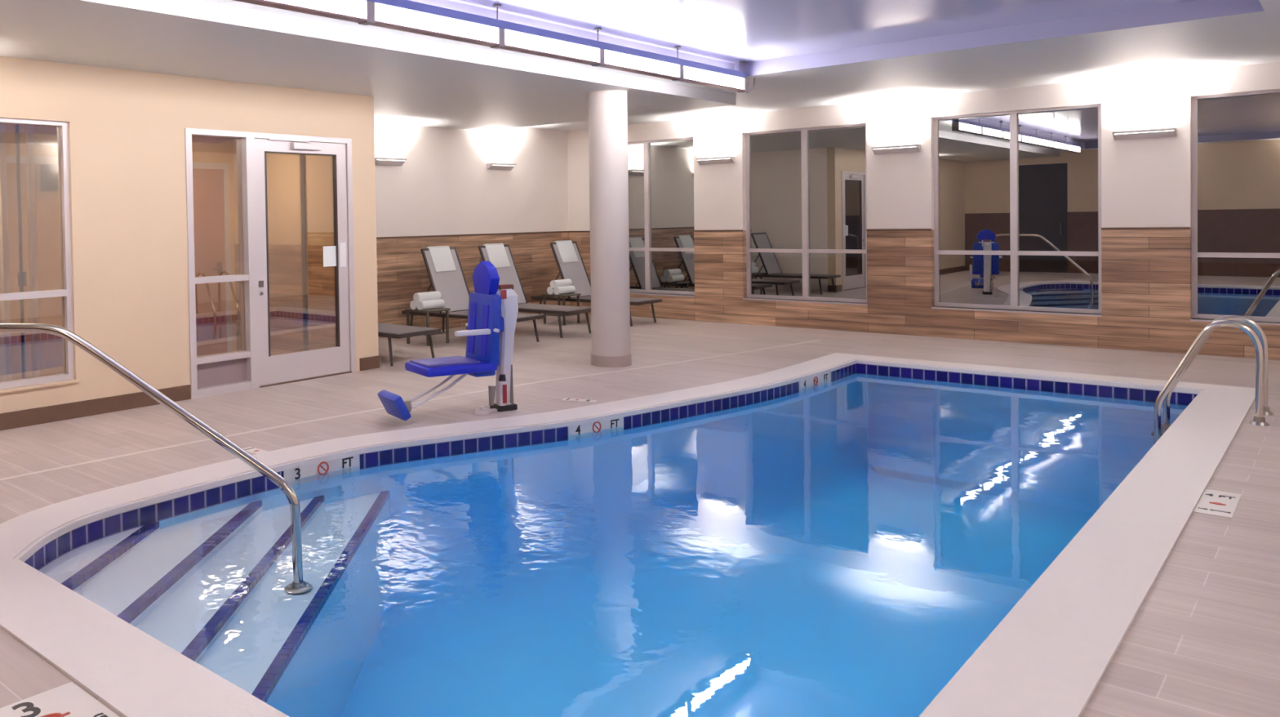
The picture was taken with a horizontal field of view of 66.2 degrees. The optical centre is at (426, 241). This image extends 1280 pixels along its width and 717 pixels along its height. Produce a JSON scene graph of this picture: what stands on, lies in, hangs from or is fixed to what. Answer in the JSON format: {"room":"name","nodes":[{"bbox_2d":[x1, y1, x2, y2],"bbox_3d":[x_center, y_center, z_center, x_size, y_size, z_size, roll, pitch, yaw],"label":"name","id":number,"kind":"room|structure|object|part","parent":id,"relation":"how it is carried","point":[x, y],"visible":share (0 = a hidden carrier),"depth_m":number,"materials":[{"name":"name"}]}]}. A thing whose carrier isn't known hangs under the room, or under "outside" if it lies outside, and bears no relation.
{"room":"indoor swimming pool","nodes":[
{"label":"indoor swimming pool","id":0,"kind":"room"},
{"bbox_2d":[5,124,236,351],"bbox_3d":[-5.049,0.138,8.231,0.150,2.550,8.210,0,2,45],"label":"wall","id":1,"kind":"structure","parent":0,"point":[204,148],"depth_m":10.69,"materials":[{"name":"beige paint"}]},
{"bbox_2d":[0,155,62,381],"bbox_3d":[-3.760,0.266,9.373,0.080,2.200,0.940,0,2,45],"label":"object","id":2,"kind":"structure","parent":1,"relation":"in","point":[47,220],"depth_m":9.33,"materials":[{"name":"clear glass"}]},
{"bbox_2d":[40,164,58,191],"bbox_3d":[-3.662,-0.627,9.454,0.019,0.260,0.380,0,2,45],"label":"wall picture","id":3,"kind":"object","parent":2,"relation":"attached to","point":[48,173],"visible":0.44,"depth_m":9.37},
{"bbox_2d":[192,162,232,355],"bbox_3d":[-2.667,0.224,10.480,0.080,2.200,1.190,0,2,45],"label":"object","id":4,"kind":"structure","parent":1,"relation":"in","point":[211,180],"depth_m":10.74,"materials":[{"name":"clear glass"}]},
{"bbox_3d":[-2.376,0.313,10.758,0.055,0.140,0.150,0,2,45],"label":"handle","id":5,"kind":"part","parent":4,"relation":"part of","materials":[{"name":"metal"}]},
{"bbox_2d":[0,55,378,413],"bbox_3d":[-3.579,-0.231,6.730,0.150,3.300,8.560,0,2,45],"label":"wall","id":6,"kind":"structure","parent":0,"point":[126,128],"depth_m":7.86,"materials":[{"name":"beige paint"}]},
{"bbox_2d":[0,117,79,393],"bbox_3d":[-3.133,0.100,7.146,0.160,2.045,0.960,0,2,45],"label":"window","id":7,"kind":"structure","parent":6,"relation":"in","point":[65,292],"depth_m":7.43,"materials":[{"name":"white metal"}]},
{"bbox_3d":[-3.161,-0.249,7.160,0.010,1.283,0.830,0,2,45],"label":"pane","id":8,"kind":"part","parent":7,"relation":"part of","materials":[{"name":"clear glass"}]},
{"bbox_3d":[-3.143,0.750,7.181,0.010,0.615,0.830,0,2,45],"label":"pane","id":9,"kind":"part","parent":7,"relation":"part of","materials":[{"name":"clear glass"}]},
{"bbox_3d":[-3.080,1.112,7.133,0.060,0.020,0.960,0,2,45],"label":"sill","id":10,"kind":"part","parent":7,"relation":"part of","materials":[{"name":"beige paint"}]},
{"bbox_2d":[0,355,379,430],"bbox_3d":[-3.471,1.353,6.835,0.164,0.125,8.374,0,2,45],"label":"baseboard","id":11,"kind":"structure","parent":6,"relation":"attached to","point":[17,419],"depth_m":7.55,"materials":[{"name":"brown tile"}]},
{"bbox_2d":[184,128,259,398],"bbox_3d":[-1.849,0.185,8.461,0.142,2.335,0.710,0,2,45],"label":"window","id":12,"kind":"structure","parent":6,"relation":"in","point":[214,374],"depth_m":8.59,"materials":[{"name":"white metal"}]},
{"bbox_3d":[-1.858,0.688,8.468,0.010,0.650,0.560,0,2,45],"label":"pane","id":13,"kind":"part","parent":12,"relation":"part of","materials":[{"name":"clear glass"}]},
{"bbox_3d":[-1.850,1.173,8.479,0.020,0.220,0.560,0,2,45],"label":"kick panel","id":14,"kind":"part","parent":12,"relation":"part of","materials":[{"name":"white metal"}]},
{"bbox_3d":[-1.876,-0.309,8.447,0.010,1.245,0.560,0,2,45],"label":"pane","id":15,"kind":"part","parent":12,"relation":"part of","materials":[{"name":"clear glass"}]},
{"bbox_3d":[-1.846,1.038,8.470,0.137,0.050,0.560,0,2,45],"label":"kick rail","id":16,"kind":"part","parent":12,"relation":"part of","materials":[{"name":"white metal"}]},
{"bbox_3d":[-1.841,1.317,8.476,0.137,0.070,0.560,0,2,45],"label":"sill rail","id":17,"kind":"part","parent":12,"relation":"part of","materials":[{"name":"white metal"}]},
{"bbox_2d":[254,132,355,387],"bbox_3d":[-1.177,0.159,9.118,0.175,2.335,1.170,0,2,45],"label":"door","id":18,"kind":"structure","parent":6,"relation":"in","point":[289,367],"depth_m":9.18,"materials":[{"name":"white metal"}]},
{"bbox_2d":[323,245,336,266],"bbox_3d":[-0.951,0.149,9.319,0.001,0.200,0.165,0,2,45],"label":"paper notice","id":19,"kind":"object","parent":18,"relation":"attached to","point":[329,251],"visible":1,"depth_m":9.32,"materials":[{"name":"white paper"}]},
{"bbox_3d":[-0.831,0.135,9.408,0.007,0.240,0.080,0,2,45],"label":"push plate","id":20,"kind":"part","parent":18,"relation":"part of","materials":[{"name":"silver metal"}]},
{"bbox_2d":[232,137,333,244],"bbox_3d":[-1.483,-0.604,10.346,1.950,1.280,0.149,0,2,45],"label":"wall corridor partition","id":21,"kind":"structure","parent":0,"point":[283,174],"depth_m":10.17,"materials":[{"name":"beige paint"}]},
{"bbox_2d":[299,154,308,351],"bbox_3d":[-1.300,0.034,10.057,0.060,2.550,0.020,0,2,45],"label":"trim","id":22,"kind":"structure","parent":21,"relation":"attached to","point":[302,167],"depth_m":10.04,"materials":[{"name":"white metal"}]},
{"bbox_2d":[234,244,336,355],"bbox_3d":[-1.464,0.670,10.369,1.950,1.270,0.159,0,2,45],"label":"cladding","id":23,"kind":"object","parent":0,"point":[285,261],"visible":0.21,"depth_m":10.20,"materials":[{"name":"brown wood"}]},
{"bbox_2d":[0,0,734,131],"bbox_3d":[-2.218,-1.672,7.995,4.080,0.520,12.350,0,2,45],"label":"ceiling","id":24,"kind":"structure","parent":0,"point":[406,88],"depth_m":7.71,"materials":[{"name":"paint"}]},
{"bbox_2d":[80,0,736,104],"bbox_3d":[-0.691,-1.470,6.636,0.007,0.120,12.150,0,2,45],"label":"trim","id":25,"kind":"structure","parent":24,"relation":"attached to","point":[194,9],"depth_m":7.05,"materials":[{"name":"paint"}]},
{"bbox_2d":[373,122,568,237],"bbox_3d":[0.140,-1.077,13.148,0.200,2.010,5.840,0,2,45],"label":"wall","id":26,"kind":"structure","parent":0,"point":[444,185],"depth_m":13.49,"materials":[{"name":"white paint"}]},
{"bbox_2d":[374,157,406,165],"bbox_3d":[-0.487,-1.030,12.278,0.130,0.085,0.528,0,2,45],"label":"wall sconce","id":27,"kind":"object","parent":26,"relation":"attached to","point":[378,161],"visible":0.74,"depth_m":12.26,"materials":[{"name":"metal"}]},
{"bbox_2d":[376,231,568,239],"bbox_3d":[0.226,-0.072,13.080,0.022,0.024,5.810,0,2,45],"label":"trim","id":28,"kind":"structure","parent":26,"relation":"attached to","point":[500,233],"depth_m":13.42,"materials":[{"name":"brown wood"}]},
{"bbox_2d":[486,162,516,169],"bbox_3d":[1.100,-1.092,13.886,0.130,0.085,0.528,0,2,45],"label":"wall sconce","id":29,"kind":"object","parent":26,"relation":"attached to","point":[492,166],"visible":1,"depth_m":13.84,"materials":[{"name":"metal"}]},
{"bbox_2d":[376,232,569,337],"bbox_3d":[0.168,0.573,13.174,0.212,1.290,5.828,0,2,45],"label":"cladding","id":30,"kind":"object","parent":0,"point":[402,271],"visible":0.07,"depth_m":13.07,"materials":[{"name":"brown wood"}]},
{"bbox_2d":[0,312,1279,716],"bbox_3d":[0.995,1.385,6.522,10.340,0.080,14.200,0,2,45],"label":"floor","id":31,"kind":"structure","parent":0,"point":[1204,639],"depth_m":6.79,"materials":[{"name":"beige tile"}]},
{"bbox_2d":[0,681,119,716],"bbox_3d":[-1.167,1.454,2.880,0.340,0.012,0.340,0,2,45],"label":"marker","id":32,"kind":"object","parent":31,"relation":"on","point":[68,700],"visible":1,"depth_m":2.96,"materials":[{"name":"white tile"}]},
{"bbox_2d":[242,446,267,453],"bbox_3d":[-1.107,1.384,6.235,0.300,0.007,0.090,0,2,43],"label":"marker","id":33,"kind":"object","parent":31,"relation":"on","point":[252,450],"visible":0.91,"depth_m":6.26,"materials":[{"name":"white tile"}]},
{"bbox_2d":[377,322,440,366],"bbox_3d":[-0.729,0.713,10.616,1.850,1.153,0.648,0,2,45],"label":"lounge chair","id":34,"kind":"object","parent":31,"relation":"on","point":[384,330],"visible":0.27,"depth_m":10.06,"materials":[{"name":"grey fabric"}]},
{"bbox_3d":[-0.935,0.978,10.408,1.850,0.045,0.040,0,2,45],"label":"rail","id":35,"kind":"part","parent":34,"relation":"part of","materials":[{"name":"black metal"}]},
{"bbox_3d":[-0.371,1.147,9.857,0.034,0.305,0.083,-2,1,-32],"label":"leg","id":36,"kind":"part","parent":34,"relation":"part of","materials":[{"name":"black metal"}]},
{"bbox_3d":[-0.514,0.962,10.835,1.850,0.045,0.040,0,2,45],"label":"rail","id":37,"kind":"part","parent":34,"relation":"part of","materials":[{"name":"metal"}]},
{"bbox_3d":[-0.077,0.972,9.982,0.030,0.045,0.560,0,2,45],"label":"rail","id":38,"kind":"part","parent":34,"relation":"part of","materials":[{"name":"black metal"}]},
{"bbox_3d":[0.051,1.131,10.285,0.083,0.305,0.034,0,1,31],"label":"leg","id":39,"kind":"part","parent":34,"relation":"part of","materials":[{"name":"black metal"}]},
{"bbox_2d":[0,339,821,480],"bbox_3d":[0.257,1.332,7.906,11.168,0.012,0.379,-2,2,-39],"label":"drain","id":40,"kind":"object","parent":31,"relation":"on","point":[206,439],"visible":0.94,"depth_m":7.18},
{"bbox_2d":[404,307,450,346],"bbox_3d":[0.017,1.041,11.621,0.400,0.425,0.400,0,2,45],"label":"side table","id":41,"kind":"object","parent":31,"relation":"on","point":[437,309],"visible":0.73,"depth_m":11.59,"materials":[{"name":"brown metal"}]},
{"bbox_3d":[-0.224,1.058,11.620,0.026,0.400,0.026,0,2,45],"label":"leg","id":42,"kind":"part","parent":41,"relation":"part of","materials":[{"name":"brown metal"}]},
{"bbox_2d":[409,290,444,310],"bbox_3d":[0.011,0.725,11.615,0.222,0.205,0.380,0,2,45],"label":"rolled towel","id":43,"kind":"object","parent":41,"relation":"on","point":[429,300],"visible":1,"depth_m":11.53,"materials":[{"name":"white fabric"}]},
{"bbox_3d":[0.018,1.058,11.381,0.026,0.400,0.026,0,2,45],"label":"leg","id":44,"kind":"part","parent":41,"relation":"part of","materials":[{"name":"brown metal"}]},
{"bbox_2d":[422,331,445,335],"bbox_3d":[0.018,1.126,11.623,0.314,0.015,0.314,0,2,45],"label":"shelf","id":45,"kind":"object","parent":41,"relation":"attached to","point":[442,332],"depth_m":11.52,"materials":[{"name":"brown metal"}]},
{"bbox_3d":[0.257,1.049,11.623,0.026,0.400,0.026,0,2,45],"label":"leg","id":46,"kind":"part","parent":41,"relation":"part of","materials":[{"name":"brown metal"}]},
{"bbox_2d":[401,246,470,331],"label":"lounge chair","id":47,"kind":"object","parent":31,"relation":"on","point":[451,287],"depth_m":12.12,"materials":[{"name":"grey fabric"}]},
{"bbox_3d":[-0.196,1.093,12.251,0.064,0.303,0.034,-1,1,13],"label":"leg","id":48,"kind":"part","parent":47,"relation":"part of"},
{"bbox_3d":[0.350,0.928,11.710,1.850,0.045,0.040,0,2,45],"label":"rail","id":49,"kind":"part","parent":47,"relation":"part of","materials":[{"name":"brown metal"}]},
{"bbox_2d":[426,245,456,271],"bbox_3d":[0.192,0.226,12.246,0.179,0.325,0.380,0,2,45],"label":"towel","id":50,"kind":"object","parent":47,"relation":"on","point":[441,255],"visible":1,"depth_m":12.22,"materials":[{"name":"white fabric"}]},
{"bbox_3d":[0.227,1.077,12.681,0.034,0.303,0.064,-2,1,-24],"label":"leg","id":51,"kind":"part","parent":47,"relation":"part of","materials":[{"name":"brown metal"}]},
{"bbox_3d":[0.277,0.493,12.187,0.349,0.814,0.632,0,2,45],"label":"backrest frame","id":52,"kind":"part","parent":47,"relation":"part of","materials":[{"name":"black metal"}]},
{"bbox_2d":[377,261,518,420],"bbox_3d":[0.199,0.753,7.288,1.134,1.179,0.534,-2,1,-26],"label":"lift","id":53,"kind":"object","parent":31,"relation":"on","point":[493,306],"visible":1,"depth_m":7.32,"materials":[{"name":"blue plastic"}]},
{"bbox_3d":[0.187,0.962,7.284,0.600,0.070,0.420,-2,1,-26],"label":"seat","id":54,"kind":"part","parent":53,"relation":"part of","materials":[{"name":"blue plastic"}]},
{"bbox_3d":[0.384,0.683,7.108,0.379,0.040,0.070,-2,1,-31],"label":"armrest","id":55,"kind":"part","parent":53,"relation":"part of","materials":[{"name":"white plastic"}]},
{"bbox_3d":[0.443,0.686,7.404,0.123,0.560,0.410,-2,1,-26],"label":"backrest","id":56,"kind":"part","parent":53,"relation":"part of","materials":[{"name":"blue plastic"}]},
{"bbox_2d":[497,373,506,405],"bbox_3d":[0.593,1.163,7.414,0.080,0.242,0.068,0,2,45],"label":"canister","id":57,"kind":"object","parent":53,"relation":"on","point":[501,378],"depth_m":7.39,"materials":[{"name":"white plastic"}]},
{"bbox_3d":[0.667,1.121,7.461,0.036,0.300,0.035,-2,1,-26],"label":"actuator rod","id":58,"kind":"part","parent":53,"relation":"part of","materials":[{"name":"metal"}]},
{"bbox_2d":[466,244,591,337],"bbox_3d":[1.329,0.633,12.700,1.850,1.153,0.648,0,2,45],"label":"lounge chair","id":59,"kind":"object","parent":31,"relation":"on","point":[508,275],"visible":0.52,"depth_m":12.84,"materials":[{"name":"grey fabric"}]},
{"bbox_2d":[483,243,510,267],"bbox_3d":[0.965,0.196,13.029,0.179,0.325,0.380,0,2,45],"label":"towel","id":60,"kind":"object","parent":59,"relation":"on","point":[496,252],"visible":0.84,"depth_m":13.01,"materials":[{"name":"white fabric"}]},
{"bbox_3d":[1.050,0.463,12.969,0.349,0.814,0.632,0,2,45],"label":"backrest frame","id":61,"kind":"part","parent":59,"relation":"part of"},
{"bbox_3d":[1.123,0.898,12.492,1.850,0.045,0.040,0,2,45],"label":"rail","id":62,"kind":"part","parent":59,"relation":"part of","materials":[{"name":"black metal"}]},
{"bbox_3d":[1.684,1.067,11.940,0.034,0.305,0.083,-2,1,-25],"label":"leg","id":63,"kind":"part","parent":59,"relation":"part of","materials":[{"name":"brown metal"}]},
{"bbox_3d":[1.981,0.892,12.066,0.030,0.045,0.560,0,2,45],"label":"rail","id":64,"kind":"part","parent":59,"relation":"part of","materials":[{"name":"black metal"}]},
{"bbox_3d":[2.109,1.051,12.369,0.083,0.305,0.034,0,1,31],"label":"leg","id":65,"kind":"part","parent":59,"relation":"part of","materials":[{"name":"metal"}]},
{"bbox_2d":[516,312,545,342],"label":"lounge chair","id":66,"kind":"object","parent":31,"relation":"on","point":[522,317],"depth_m":11.41,"materials":[{"name":"grey fabric"}]},
{"bbox_3d":[0.771,0.912,12.136,1.850,0.045,0.040,0,2,45],"label":"rail","id":67,"kind":"part","parent":66,"relation":"part of","materials":[{"name":"metal"}]},
{"bbox_3d":[1.208,0.922,11.284,0.030,0.045,0.560,0,2,45],"label":"rail","id":68,"kind":"part","parent":66,"relation":"part of","materials":[{"name":"metal"}]},
{"bbox_3d":[1.337,1.081,11.589,0.083,0.305,0.034,0,1,25],"label":"leg","id":69,"kind":"part","parent":66,"relation":"part of","materials":[{"name":"black metal"}]},
{"bbox_2d":[531,241,591,314],"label":"lounge chair","id":70,"kind":"object","parent":31,"relation":"on","point":[575,273],"depth_m":14.05,"materials":[{"name":"grey fabric"}]},
{"bbox_2d":[554,240,578,262],"bbox_3d":[2.088,0.153,14.167,0.179,0.325,0.380,0,2,45],"label":"towel","id":71,"kind":"object","parent":70,"relation":"on","point":[566,248],"visible":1,"depth_m":14.14,"materials":[{"name":"white fabric"}]},
{"bbox_3d":[2.173,0.419,14.107,0.349,0.814,0.632,0,2,45],"label":"backrest frame","id":72,"kind":"part","parent":70,"relation":"part of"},
{"bbox_3d":[2.246,0.854,13.630,1.850,0.045,0.040,0,2,45],"label":"rail","id":73,"kind":"part","parent":70,"relation":"part of","materials":[{"name":"black metal"}]},
{"bbox_2d":[542,293,581,325],"bbox_3d":[1.934,0.966,13.563,0.400,0.425,0.400,0,2,45],"label":"side table","id":74,"kind":"object","parent":31,"relation":"on","point":[563,295],"visible":0.72,"depth_m":13.51,"materials":[{"name":"black metal"}]},
{"bbox_3d":[1.694,0.983,13.562,0.026,0.400,0.026,0,2,45],"label":"leg","id":75,"kind":"part","parent":74,"relation":"part of","materials":[{"name":"black metal"}]},
{"bbox_3d":[1.933,0.974,13.804,0.026,0.400,0.026,0,2,45],"label":"leg","id":76,"kind":"part","parent":74,"relation":"part of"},
{"bbox_2d":[546,278,575,294],"bbox_3d":[1.928,0.650,13.557,0.222,0.205,0.380,0,2,45],"label":"rolled towel","id":77,"kind":"object","parent":74,"relation":"on","point":[559,286],"visible":1,"depth_m":13.46,"materials":[{"name":"white fabric"}]},
{"bbox_2d":[546,313,577,316],"bbox_3d":[1.935,1.051,13.565,0.314,0.015,0.314,0,2,45],"label":"shelf","id":78,"kind":"object","parent":74,"relation":"attached to","point":[550,314],"depth_m":13.47,"materials":[{"name":"brown metal"}]},
{"bbox_3d":[1.936,0.984,13.323,0.026,0.400,0.026,0,2,45],"label":"leg","id":79,"kind":"part","parent":74,"relation":"part of","materials":[{"name":"black metal"}]},
{"bbox_3d":[2.174,0.975,13.565,0.026,0.400,0.026,0,2,45],"label":"leg","id":80,"kind":"part","parent":74,"relation":"part of","materials":[{"name":"black metal"}]},
{"bbox_2d":[561,397,597,402],"bbox_3d":[1.258,1.309,7.805,0.280,0.007,0.090,0,1,27],"label":"marker","id":81,"kind":"object","parent":31,"relation":"on","point":[564,398],"visible":1,"depth_m":7.79,"materials":[{"name":"white tile"}]},
{"bbox_2d":[587,88,631,367],"bbox_3d":[1.868,-0.128,9.678,0.406,2.780,0.406,0,2,45],"label":"column","id":82,"kind":"structure","parent":31,"relation":"on","point":[607,108],"depth_m":9.51,"materials":[{"name":"white paint"},{"name":"taupe base trim"}]},
{"bbox_2d":[0,352,1255,716],"bbox_3d":[2.104,1.852,6.182,4.502,1.062,8.910,0,2,45],"label":"swimming pool","id":83,"kind":"object","parent":31,"relation":"in","point":[889,536],"visible":0.98,"depth_m":6.03,"materials":[{"name":"liquid"}]},
{"bbox_2d":[0,323,312,593],"bbox_3d":[-1.868,1.075,4.881,2.626,1.308,0.140,-1,1,10],"label":"pool handrail","id":84,"kind":"object","parent":83,"relation":"on","point":[298,584],"visible":1,"depth_m":4.73,"materials":[{"name":"silver metal"}]},
{"bbox_2d":[283,453,359,485],"bbox_3d":[-0.660,1.464,6.064,0.582,0.110,0.011,-2,2,-41],"label":"depth marker","id":85,"kind":"object","parent":83,"relation":"attached to","point":[316,471],"visible":1,"depth_m":6.06,"materials":[{"name":"white tile"}]},
{"bbox_2d":[568,417,623,440],"bbox_3d":[1.280,1.408,7.122,0.555,0.110,0.012,-2,1,-32],"label":"depth marker","id":86,"kind":"object","parent":83,"relation":"attached to","point":[616,424],"visible":1,"depth_m":7.12,"materials":[{"name":"white tile"}]},
{"bbox_2d":[798,371,831,392],"bbox_3d":[3.671,1.328,8.938,0.700,0.110,0.011,-2,2,-44],"label":"depth marker","id":87,"kind":"object","parent":83,"relation":"attached to","point":[824,379],"visible":1,"depth_m":8.92,"materials":[{"name":"white tile"}]},
{"bbox_2d":[1151,315,1274,444],"bbox_3d":[5.707,1.352,6.886,0.655,1.608,0.570,0,2,45],"label":"pool ladder","id":88,"kind":"object","parent":83,"relation":"attached to","point":[1260,342],"visible":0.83,"depth_m":6.83,"materials":[{"name":"silver metal"}]},
{"bbox_2d":[629,297,662,326],"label":"lounge chair","id":89,"kind":"object","parent":31,"relation":"on","point":[633,300],"depth_m":13.25,"materials":[{"name":"grey fabric"}]},
{"bbox_3d":[2.810,1.024,13.079,0.034,0.305,0.083,-2,1,-32],"label":"leg","id":90,"kind":"part","parent":89,"relation":"part of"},
{"bbox_3d":[3.104,0.849,13.204,0.030,0.045,0.560,0,2,45],"label":"rail","id":91,"kind":"part","parent":89,"relation":"part of","materials":[{"name":"black metal"}]},
{"bbox_3d":[3.234,1.007,13.509,0.083,0.305,0.034,0,1,25],"label":"leg","id":92,"kind":"part","parent":89,"relation":"part of","materials":[{"name":"black metal"}]},
{"bbox_2d":[1193,488,1241,518],"bbox_3d":[4.014,1.325,4.804,0.145,0.008,0.520,0,2,45],"label":"marker","id":93,"kind":"object","parent":31,"relation":"on","point":[1212,502],"visible":1,"depth_m":4.79,"materials":[{"name":"white tile"}]},
{"bbox_2d":[202,0,1279,130],"bbox_3d":[1.011,-1.757,6.526,10.740,0.400,14.400,0,2,45],"label":"ceiling","id":94,"kind":"structure","parent":0,"point":[1254,37],"depth_m":9.09,"materials":[{"name":"paint"}]},
{"bbox_2d":[450,0,1198,63],"bbox_3d":[0.948,-1.784,4.548,4.050,0.260,10.300,0,2,45],"label":"ceiling","id":95,"kind":"structure","parent":0,"point":[729,31],"depth_m":7.45,"materials":[{"name":"paint"}]},
{"bbox_2d":[233,0,755,93],"bbox_3d":[0.129,-1.525,6.416,0.090,0.308,9.063,0,2,45],"label":"linear light","id":96,"kind":"object","parent":95,"relation":"hanging from","point":[406,15],"visible":1,"depth_m":6.82,"materials":[{"name":"white plastic"}]},
{"bbox_3d":[3.260,-1.575,9.566,0.184,0.164,0.020,-2,1,-34],"label":"power cord","id":97,"kind":"part","parent":96,"relation":"part of","materials":[{"name":"white plastic"}]},
{"bbox_2d":[409,0,1264,75],"bbox_3d":[0.952,-1.584,4.553,4.050,0.140,10.300,0,2,45],"label":"ceiling recess side","id":98,"kind":"structure","parent":95,"relation":"attached to","point":[1200,9],"depth_m":7.82,"materials":[{"name":"paint"}]},
{"bbox_2d":[567,62,1279,231],"bbox_3d":[6.018,-1.146,11.601,10.740,2.010,0.220,0,2,45],"label":"wall","id":99,"kind":"structure","parent":0,"point":[1147,182],"depth_m":11.39,"materials":[{"name":"white paint"}]},
{"bbox_2d":[627,137,694,297],"bbox_3d":[3.302,-0.350,14.247,1.660,2.300,0.175,0,2,45],"label":"window","id":100,"kind":"structure","parent":99,"relation":"in","point":[661,225],"depth_m":14.12,"materials":[{"name":"clear glass"}]},
{"bbox_3d":[3.044,-0.689,14.568,0.750,1.574,0.006,0,2,45],"label":"pane","id":101,"kind":"part","parent":100,"relation":"part of","materials":[{"name":"clear glass"}]},
{"bbox_3d":[3.064,0.439,14.592,0.750,0.586,0.006,0,2,45],"label":"pane","id":102,"kind":"part","parent":100,"relation":"part of","materials":[{"name":"clear glass"}]},
{"bbox_3d":[3.300,0.790,14.249,1.660,0.020,0.115,0,2,45],"label":"sill","id":103,"kind":"part","parent":100,"relation":"part of","materials":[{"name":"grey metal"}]},
{"bbox_3d":[3.628,-0.686,13.992,0.750,1.574,0.006,0,2,45],"label":"pane","id":104,"kind":"part","parent":100,"relation":"part of","materials":[{"name":"clear glass"}]},
{"bbox_3d":[3.647,0.441,14.016,0.750,0.586,0.006,0,2,45],"label":"pane","id":105,"kind":"part","parent":100,"relation":"part of","materials":[{"name":"clear glass"}]},
{"bbox_2d":[695,155,735,164],"bbox_3d":[4.052,-1.131,13.296,0.528,0.085,0.130,0,2,45],"label":"wall sconce","id":106,"kind":"object","parent":99,"relation":"attached to","point":[728,159],"visible":1,"depth_m":13.26,"materials":[{"name":"metal"}]},
{"bbox_2d":[742,123,866,305],"bbox_3d":[5.006,-0.344,12.564,1.650,2.300,0.175,0,2,45],"label":"window","id":107,"kind":"structure","parent":99,"relation":"in","point":[806,188],"depth_m":12.56,"materials":[{"name":"clear glass"}]},
{"bbox_3d":[4.750,-0.682,12.884,0.745,1.574,0.006,0,2,45],"label":"pane","id":108,"kind":"part","parent":107,"relation":"part of","materials":[{"name":"clear glass"}]},
{"bbox_3d":[4.770,0.445,12.908,0.745,0.586,0.006,0,2,45],"label":"pane","id":109,"kind":"part","parent":107,"relation":"part of","materials":[{"name":"clear glass"}]},
{"bbox_3d":[5.005,0.797,12.567,1.650,0.020,0.115,0,2,45],"label":"sill","id":110,"kind":"part","parent":107,"relation":"part of","materials":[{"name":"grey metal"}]},
{"bbox_3d":[5.330,-0.680,12.312,0.745,1.574,0.006,0,2,45],"label":"pane","id":111,"kind":"part","parent":107,"relation":"part of","materials":[{"name":"clear glass"}]},
{"bbox_3d":[5.350,0.447,12.335,0.745,0.586,0.006,0,2,45],"label":"pane","id":112,"kind":"part","parent":107,"relation":"part of","materials":[{"name":"clear glass"}]},
{"bbox_2d":[568,226,1190,232],"bbox_3d":[5.951,-0.138,11.536,10.340,0.024,0.022,0,2,45],"label":"trim","id":113,"kind":"structure","parent":99,"relation":"attached to","point":[1135,228],"depth_m":11.54,"materials":[{"name":"brown wood"}]},
{"bbox_2d":[871,144,920,154],"bbox_3d":[5.753,-1.125,11.617,0.528,0.085,0.130,0,2,45],"label":"wall sconce","id":114,"kind":"object","parent":99,"relation":"attached to","point":[907,148],"visible":1,"depth_m":11.59,"materials":[{"name":"metal"}]},
{"bbox_2d":[568,227,1279,359],"bbox_3d":[6.043,0.503,11.632,10.740,1.290,0.232,0,2,45],"label":"cladding","id":115,"kind":"object","parent":99,"relation":"attached to","point":[1146,274],"visible":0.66,"depth_m":11.21,"materials":[{"name":"brown wood"}]},
{"bbox_2d":[931,103,1102,316],"bbox_3d":[6.728,-0.338,10.864,1.690,2.300,0.175,0,2,45],"label":"window","id":116,"kind":"structure","parent":99,"relation":"in","point":[1017,194],"depth_m":10.85,"materials":[{"name":"clear glass"}]},
{"bbox_3d":[6.466,-0.676,11.191,0.765,1.574,0.006,0,2,45],"label":"pane","id":117,"kind":"part","parent":116,"relation":"part of","materials":[{"name":"clear glass"}]},
{"bbox_3d":[6.485,0.451,11.215,0.765,0.586,0.006,0,2,45],"label":"pane","id":118,"kind":"part","parent":116,"relation":"part of","materials":[{"name":"clear glass"}]},
{"bbox_3d":[6.727,0.803,10.867,1.690,0.020,0.115,0,2,45],"label":"sill","id":119,"kind":"part","parent":116,"relation":"part of","materials":[{"name":"grey metal"}]},
{"bbox_3d":[7.060,-0.674,10.604,0.765,1.574,0.006,0,2,45],"label":"pane","id":120,"kind":"part","parent":116,"relation":"part of","materials":[{"name":"clear glass"}]},
{"bbox_3d":[7.079,0.454,10.628,0.765,0.586,0.006,0,2,45],"label":"pane","id":121,"kind":"part","parent":116,"relation":"part of","materials":[{"name":"clear glass"}]},
{"bbox_2d":[1112,127,1177,140],"bbox_3d":[7.497,-1.118,9.896,0.528,0.085,0.130,0,2,45],"label":"wall sconce","id":122,"kind":"object","parent":99,"relation":"attached to","point":[1160,132],"visible":1,"depth_m":9.87,"materials":[{"name":"metal"}]},
{"bbox_2d":[1190,89,1279,324],"bbox_3d":[8.450,-0.331,9.164,1.650,2.300,0.175,0,2,45],"label":"window","id":123,"kind":"structure","parent":99,"relation":"in","point":[1236,136],"depth_m":9.53,"materials":[{"name":"clear glass"}]},
{"bbox_3d":[8.449,0.809,9.167,1.650,0.020,0.115,0,2,45],"label":"sill","id":124,"kind":"part","parent":123,"relation":"part of","materials":[{"name":"grey metal"}]},
{"bbox_3d":[8.195,-0.670,9.484,0.745,1.574,0.006,0,2,45],"label":"pane","id":125,"kind":"part","parent":123,"relation":"part of","materials":[{"name":"clear glass"}]},
{"bbox_3d":[8.214,0.458,9.508,0.745,0.586,0.006,0,2,45],"label":"pane","id":126,"kind":"part","parent":123,"relation":"part of","materials":[{"name":"clear glass"}]},
{"bbox_3d":[-4.279,1.465,7.521,1.950,0.100,8.210,0,2,45],"label":"floor","id":127,"kind":"structure","parent":0,"visible":0},
{"bbox_2d":[0,123,39,380],"bbox_3d":[-3.518,0.112,8.180,0.140,2.550,0.290,0,2,45],"label":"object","id":128,"kind":"structure","parent":127,"relation":"on","point":[4,245],"depth_m":8.18,"materials":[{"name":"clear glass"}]}
]}

